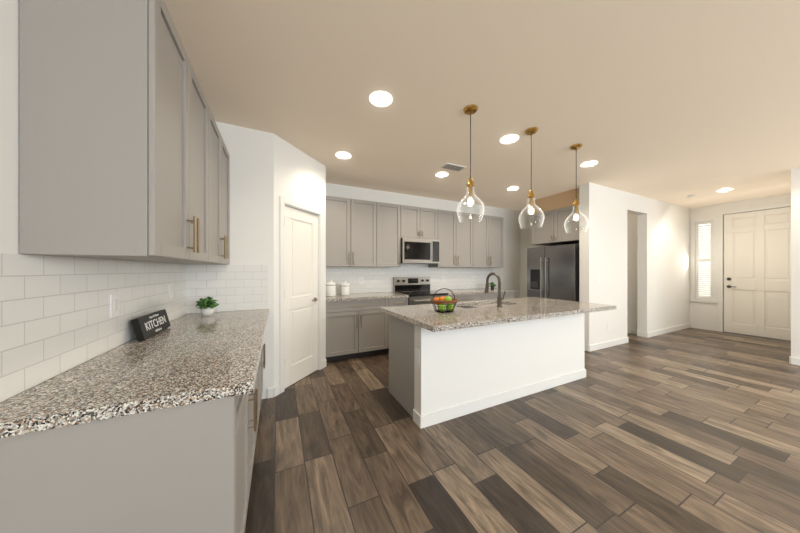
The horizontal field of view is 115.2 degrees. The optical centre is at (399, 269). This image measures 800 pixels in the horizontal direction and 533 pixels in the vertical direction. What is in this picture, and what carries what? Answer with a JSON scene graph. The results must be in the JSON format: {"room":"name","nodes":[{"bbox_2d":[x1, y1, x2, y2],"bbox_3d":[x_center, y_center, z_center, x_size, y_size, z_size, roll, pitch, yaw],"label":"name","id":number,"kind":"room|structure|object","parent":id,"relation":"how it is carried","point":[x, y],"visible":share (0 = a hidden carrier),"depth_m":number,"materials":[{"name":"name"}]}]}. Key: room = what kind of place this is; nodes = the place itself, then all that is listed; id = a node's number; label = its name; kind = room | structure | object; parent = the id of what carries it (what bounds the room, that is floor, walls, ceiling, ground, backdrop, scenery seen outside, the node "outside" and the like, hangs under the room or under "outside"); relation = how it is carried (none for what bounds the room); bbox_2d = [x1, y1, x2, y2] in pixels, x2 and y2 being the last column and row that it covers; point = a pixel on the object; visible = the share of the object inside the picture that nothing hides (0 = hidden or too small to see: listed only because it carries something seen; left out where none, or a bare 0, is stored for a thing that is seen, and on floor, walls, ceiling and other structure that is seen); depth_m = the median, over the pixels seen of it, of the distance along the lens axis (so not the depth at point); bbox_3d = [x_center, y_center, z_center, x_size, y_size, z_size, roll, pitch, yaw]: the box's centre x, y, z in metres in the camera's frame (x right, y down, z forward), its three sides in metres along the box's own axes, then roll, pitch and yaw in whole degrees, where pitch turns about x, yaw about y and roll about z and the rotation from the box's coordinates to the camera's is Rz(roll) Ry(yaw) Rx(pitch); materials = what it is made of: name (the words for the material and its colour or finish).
{"room":"kitchen","nodes":[
{"label":"kitchen","id":0,"kind":"room"},
{"bbox_2d":[0,0,799,402],"bbox_3d":[2.979,-0.050,2.817,9.570,2.740,10.500,0,0,-26],"label":"wall","id":1,"kind":"structure","parent":0,"point":[636,254],"depth_m":4.16,"materials":[{"name":"white paint"}]},
{"bbox_2d":[0,253,187,401],"bbox_3d":[-1.550,0.175,1.480,0.006,0.450,1.890,0,0,-26],"label":"tile backsplash","id":2,"kind":"structure","parent":1,"relation":"attached to","point":[55,319],"depth_m":1.01,"materials":[{"name":"white tile"}]},
{"bbox_2d":[110,294,118,317],"bbox_3d":[-1.455,0.180,1.298,0.008,0.114,0.072,0,0,-26],"label":"outlet","id":3,"kind":"object","parent":1,"relation":"attached to","point":[114,305],"depth_m":1.29,"materials":[{"name":"white plastic"}]},
{"bbox_2d":[19,0,214,263],"bbox_3d":[-1.279,-0.586,1.299,0.334,1.068,0.895,0,0,-26],"label":"upper cabinet","id":4,"kind":"object","parent":1,"relation":"attached to","point":[124,153],"depth_m":0.92,"materials":[{"name":"grey wood"}]},
{"bbox_2d":[169,283,172,297],"bbox_3d":[-1.780,0.160,1.974,0.008,0.114,0.072,0,0,-26],"label":"outlet","id":5,"kind":"object","parent":1,"relation":"attached to","point":[170,284],"depth_m":1.97,"materials":[{"name":"white plastic"}]},
{"bbox_2d":[207,122,229,264],"bbox_3d":[-1.614,-0.586,1.997,0.334,1.068,0.895,0,0,-26],"label":"upper cabinet","id":6,"kind":"object","parent":1,"relation":"attached to","point":[222,157],"depth_m":2.11,"materials":[{"name":"grey wood"}]},
{"bbox_2d":[188,264,267,312],"bbox_3d":[-1.646,0.175,2.479,0.638,0.450,0.006,0,0,-26],"label":"tile backsplash","id":7,"kind":"structure","parent":1,"relation":"attached to","point":[235,287],"depth_m":2.47,"materials":[{"name":"white tile"}]},
{"bbox_2d":[285,206,317,387],"bbox_3d":[-1.195,0.299,3.070,0.439,2.025,0.445,0,0,-26],"label":"pantry door","id":8,"kind":"structure","parent":1,"relation":"attached to","point":[301,294],"depth_m":3.04,"materials":[{"name":"white wood"}]},
{"bbox_2d":[326,196,381,266],"bbox_3d":[-0.815,-0.586,4.135,0.922,1.068,0.334,0,0,-26],"label":"upper cabinet","id":9,"kind":"object","parent":1,"relation":"attached to","point":[362,233],"depth_m":3.99,"materials":[{"name":"grey wood"}]},
{"bbox_2d":[382,203,405,266],"bbox_3d":[-0.256,-0.586,4.404,0.559,1.068,0.334,0,0,-26],"label":"upper cabinet","id":10,"kind":"object","parent":1,"relation":"attached to","point":[393,215],"depth_m":4.29,"materials":[{"name":"grey wood"}]},
{"bbox_2d":[326,264,492,293],"bbox_3d":[0.388,0.140,4.898,3.760,0.519,0.006,0,0,-26],"label":"tile backsplash","id":11,"kind":"structure","parent":1,"relation":"attached to","point":[375,279],"depth_m":4.72,"materials":[{"name":"white tile"}]},
{"bbox_2d":[401,238,439,263],"bbox_3d":[0.308,-0.333,4.614,0.752,0.425,0.440,0,0,-26],"label":"over-the-range microwave","id":12,"kind":"object","parent":1,"relation":"attached to","point":[419,251],"visible":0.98,"depth_m":4.44,"materials":[{"name":"silver metal"}]},
{"bbox_2d":[406,206,437,239],"bbox_3d":[0.284,-0.835,4.663,0.760,0.570,0.334,0,0,-26],"label":"upper cabinet","id":13,"kind":"object","parent":1,"relation":"attached to","point":[421,223],"depth_m":4.53,"materials":[{"name":"grey wood"}]},
{"bbox_2d":[428,209,477,267],"bbox_3d":[1.001,-0.586,5.008,0.950,1.068,0.334,0,0,-26],"label":"upper cabinet","id":14,"kind":"object","parent":1,"relation":"attached to","point":[458,240],"depth_m":4.87,"materials":[{"name":"grey wood"}]},
{"bbox_2d":[478,214,502,267],"bbox_3d":[1.724,-0.586,5.355,0.895,1.068,0.334,0,0,-26],"label":"upper cabinet","id":15,"kind":"object","parent":1,"relation":"attached to","point":[490,228],"depth_m":5.24,"materials":[{"name":"grey wood"}]},
{"bbox_2d":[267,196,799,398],"bbox_3d":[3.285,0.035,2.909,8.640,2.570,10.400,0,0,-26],"label":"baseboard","id":16,"kind":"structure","parent":1,"relation":"attached to","point":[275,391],"depth_m":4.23,"materials":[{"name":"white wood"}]},
{"bbox_2d":[531,206,578,245],"bbox_3d":[3.119,-0.815,4.843,0.660,0.610,0.950,0,0,-26],"label":"upper cabinet","id":17,"kind":"object","parent":1,"relation":"attached to","point":[550,231],"visible":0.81,"depth_m":4.71,"materials":[{"name":"grey wood"}]},
{"bbox_2d":[695,221,712,299],"bbox_3d":[6.815,-0.210,5.674,0.101,1.736,0.266,0,0,-26],"label":"window shutter","id":18,"kind":"object","parent":1,"relation":"attached to","point":[703,260],"visible":1,"depth_m":5.68,"materials":[{"name":"white"}]},
{"bbox_2d":[724,207,790,340],"bbox_3d":[7.079,0.069,4.991,0.096,2.478,0.906,0,0,-26],"label":"entry door","id":19,"kind":"structure","parent":1,"relation":"attached to","point":[757,273],"depth_m":5.01,"materials":[{"name":"white wood"}]},
{"bbox_2d":[164,0,799,210],"bbox_3d":[3.182,-1.470,3.747,11.500,0.100,12.000,0,0,-26],"label":"ceiling","id":20,"kind":"structure","parent":0,"point":[676,102],"depth_m":2.00,"materials":[{"name":"beige paint"}]},
{"bbox_2d":[336,152,350,158],"bbox_3d":[-0.685,-1.403,3.075,0.170,0.035,0.174,0,0,-9],"label":"recessed light","id":21,"kind":"object","parent":20,"relation":"in","point":[342,155],"depth_m":3.14,"materials":[{"name":"white plastic"}]},
{"bbox_2d":[369,91,391,106],"bbox_3d":[-0.156,-1.403,2.061,0.182,0.035,0.188,0,0,-9],"label":"recessed light","id":22,"kind":"object","parent":20,"relation":"in","point":[380,98],"depth_m":2.10,"materials":[{"name":"white plastic"}]},
{"bbox_2d":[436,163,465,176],"bbox_3d":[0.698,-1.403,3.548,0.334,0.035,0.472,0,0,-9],"label":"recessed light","id":23,"kind":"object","parent":20,"relation":"in","point":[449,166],"depth_m":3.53,"materials":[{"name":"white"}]},
{"bbox_2d":[457,104,483,222],"bbox_3d":[0.622,-0.926,2.240,0.234,0.988,0.234,0,0,-26],"label":"pendant light","id":24,"kind":"object","parent":20,"relation":"hanging from","point":[471,109],"visible":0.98,"depth_m":2.23,"materials":[{"name":"clear glass"}]},
{"bbox_2d":[500,134,518,143],"bbox_3d":[1.158,-1.403,2.690,0.182,0.035,0.190,0,0,-9],"label":"recessed light","id":25,"kind":"object","parent":20,"relation":"in","point":[508,139],"depth_m":2.75,"materials":[{"name":"white plastic"}]},
{"bbox_2d":[507,187,518,190],"bbox_3d":[1.924,-1.403,4.340,0.168,0.035,0.172,0,0,-9],"label":"recessed light","id":26,"kind":"object","parent":20,"relation":"in","point":[511,188],"depth_m":4.42,"materials":[{"name":"white plastic"}]},
{"bbox_2d":[519,127,543,228],"bbox_3d":[1.334,-0.926,2.582,0.234,0.988,0.234,0,0,-26],"label":"pendant light","id":27,"kind":"object","parent":20,"relation":"hanging from","point":[530,131],"visible":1,"depth_m":2.58,"materials":[{"name":"clear glass"}]},
{"bbox_2d":[533,188,578,213],"bbox_3d":[3.166,-1.271,4.863,0.559,0.296,0.963,0,0,-26],"label":"ceiling bulkhead","id":28,"kind":"object","parent":20,"relation":"attached to","point":[557,201],"visible":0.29,"depth_m":4.74,"materials":[{"name":"beige paint"}]},
{"bbox_2d":[564,143,588,232],"bbox_3d":[2.019,-0.926,2.911,0.234,0.988,0.234,0,0,-26],"label":"pendant light","id":29,"kind":"object","parent":20,"relation":"hanging from","point":[575,147],"visible":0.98,"depth_m":2.90,"materials":[{"name":"clear glass"}]},
{"bbox_2d":[580,161,597,166],"bbox_3d":[2.475,-1.403,3.322,0.184,0.035,0.169,0,0,-9],"label":"recessed light","id":30,"kind":"object","parent":20,"relation":"in","point":[587,164],"depth_m":3.40,"materials":[{"name":"white plastic"}]},
{"bbox_2d":[716,188,732,191],"bbox_3d":[5.642,-1.403,4.402,0.198,0.035,0.173,0,0,-9],"label":"recessed light","id":31,"kind":"object","parent":20,"relation":"in","point":[729,189],"depth_m":4.52,"materials":[{"name":"white plastic"}]},
{"bbox_2d":[245,328,799,532],"bbox_3d":[3.182,1.370,3.747,11.500,0.100,12.000,0,0,-26],"label":"floor","id":32,"kind":"structure","parent":0,"point":[691,430],"depth_m":1.84,"materials":[{"name":"brown wood"}]},
{"bbox_2d":[0,373,259,532],"bbox_3d":[-1.082,0.880,1.217,0.619,0.880,1.014,0,0,-26],"label":"base cabinet","id":33,"kind":"object","parent":32,"relation":"on","point":[156,432],"depth_m":0.79,"materials":[{"name":"grey wood"}]},
{"bbox_2d":[0,309,267,440],"bbox_3d":[-1.242,0.420,1.619,0.677,0.040,1.901,0,0,-26],"label":"countertop","id":34,"kind":"structure","parent":33,"relation":"on","point":[197,359],"depth_m":0.94,"materials":[{"name":"grey stone"}]},
{"bbox_2d":[131,309,170,340],"bbox_3d":[-1.544,0.334,1.588,0.058,0.128,0.390,0,0,-26],"label":"kitchen sign","id":35,"kind":"object","parent":34,"relation":"on","point":[147,326],"visible":1,"depth_m":1.52,"materials":[{"name":"black wood"}]},
{"bbox_2d":[195,297,218,315],"bbox_3d":[-1.692,0.316,2.226,0.173,0.166,0.167,0,0,-26],"label":"potted plant","id":36,"kind":"object","parent":34,"relation":"on","point":[207,305],"visible":1,"depth_m":2.21,"materials":[{"name":"green plant"}]},
{"bbox_2d":[260,353,263,407],"bbox_3d":[-1.465,0.880,2.014,0.619,0.880,0.996,0,0,-26],"label":"base cabinet","id":37,"kind":"object","parent":32,"relation":"on","point":[261,354],"depth_m":2.41,"materials":[{"name":"grey wood"}]},
{"bbox_2d":[326,300,389,361],"bbox_3d":[-0.743,0.880,4.012,0.946,0.880,0.619,0,0,-26],"label":"base cabinet","id":38,"kind":"object","parent":32,"relation":"on","point":[357,325],"depth_m":3.72,"materials":[{"name":"grey wood"}]},
{"bbox_2d":[326,292,405,303],"bbox_3d":[-0.579,0.420,4.077,1.298,0.040,0.642,0,0,-26],"label":"countertop","id":39,"kind":"structure","parent":38,"relation":"on","point":[380,295],"depth_m":3.90,"materials":[{"name":"grey stone"}]},
{"bbox_2d":[326,280,335,295],"bbox_3d":[-1.065,0.277,3.904,0.157,0.244,0.157,0,0,-26],"label":"canister","id":40,"kind":"object","parent":39,"relation":"on","point":[330,288],"visible":0.96,"depth_m":3.84,"materials":[{"name":"white ceramic"}]},
{"bbox_2d":[341,281,349,295],"bbox_3d":[-0.870,0.287,4.030,0.141,0.224,0.141,0,0,-26],"label":"canister","id":41,"kind":"object","parent":39,"relation":"on","point":[345,288],"visible":1,"depth_m":3.97,"materials":[{"name":"white ceramic"}]},
{"bbox_2d":[390,296,408,306],"bbox_3d":[-0.185,0.880,4.280,0.412,0.880,0.619,0,0,-26],"label":"base cabinet","id":42,"kind":"object","parent":32,"relation":"on","point":[404,302],"depth_m":4.03,"materials":[{"name":"grey"}]},
{"bbox_2d":[393,277,448,304],"bbox_3d":[0.370,0.725,4.484,0.764,1.190,0.716,0,0,-26],"label":"range","id":43,"kind":"object","parent":32,"relation":"on","point":[417,290],"visible":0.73,"depth_m":4.62,"materials":[{"name":"silver metal"}]},
{"bbox_2d":[444,292,485,301],"bbox_3d":[1.091,0.880,4.893,0.887,0.880,0.619,0,0,-26],"label":"base cabinet","id":44,"kind":"object","parent":32,"relation":"on","point":[481,295],"depth_m":4.67,"materials":[{"name":"grey"}]},
{"bbox_2d":[434,288,516,295],"bbox_3d":[1.459,0.420,5.056,1.692,0.040,0.642,0,0,-26],"label":"countertop","id":45,"kind":"structure","parent":44,"relation":"on","point":[457,292],"depth_m":4.82,"materials":[{"name":"grey stone"}]},
{"bbox_2d":[489,282,495,289],"bbox_3d":[1.908,0.321,5.231,0.148,0.157,0.153,0,0,-26],"label":"potted plant","id":46,"kind":"object","parent":45,"relation":"on","point":[492,285],"visible":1,"depth_m":5.20,"materials":[{"name":"green plant"}]},
{"bbox_2d":[384,304,587,428],"bbox_3d":[1.067,0.880,2.964,2.356,0.880,0.767,0,0,-26],"label":"kitchen island","id":47,"kind":"object","parent":32,"relation":"on","point":[465,358],"depth_m":2.46,"materials":[{"name":"white paint"}]},
{"bbox_2d":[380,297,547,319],"bbox_3d":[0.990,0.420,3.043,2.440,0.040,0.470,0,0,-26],"label":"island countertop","id":48,"kind":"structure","parent":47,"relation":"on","point":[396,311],"depth_m":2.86,"materials":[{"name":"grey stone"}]},
{"bbox_2d":[400,300,615,331],"bbox_3d":[1.213,0.420,2.579,2.440,0.040,0.560,0,0,-26],"label":"island countertop","id":49,"kind":"structure","parent":47,"relation":"on","point":[499,313],"depth_m":2.34,"materials":[{"name":"grey stone"}]},
{"bbox_2d":[430,288,457,312],"bbox_3d":[0.424,0.286,2.444,0.262,0.223,0.262,0,0,-26],"label":"fruit basket","id":50,"kind":"object","parent":49,"relation":"on","point":[441,302],"visible":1,"depth_m":2.39,"materials":[{"name":"food"}]},
{"bbox_2d":[486,292,513,299],"bbox_3d":[1.786,0.880,5.227,0.895,0.880,0.619,0,0,-26],"label":"base cabinet","id":51,"kind":"object","parent":32,"relation":"on","point":[491,295],"depth_m":4.93,"materials":[{"name":"grey"}]},
{"bbox_2d":[527,244,578,301],"bbox_3d":[3.039,0.427,4.804,0.822,1.785,0.910,0,0,-26],"label":"refrigerator","id":52,"kind":"object","parent":32,"relation":"on","point":[552,272],"visible":0.46,"depth_m":4.56,"materials":[{"name":"silver metal"}]}
]}

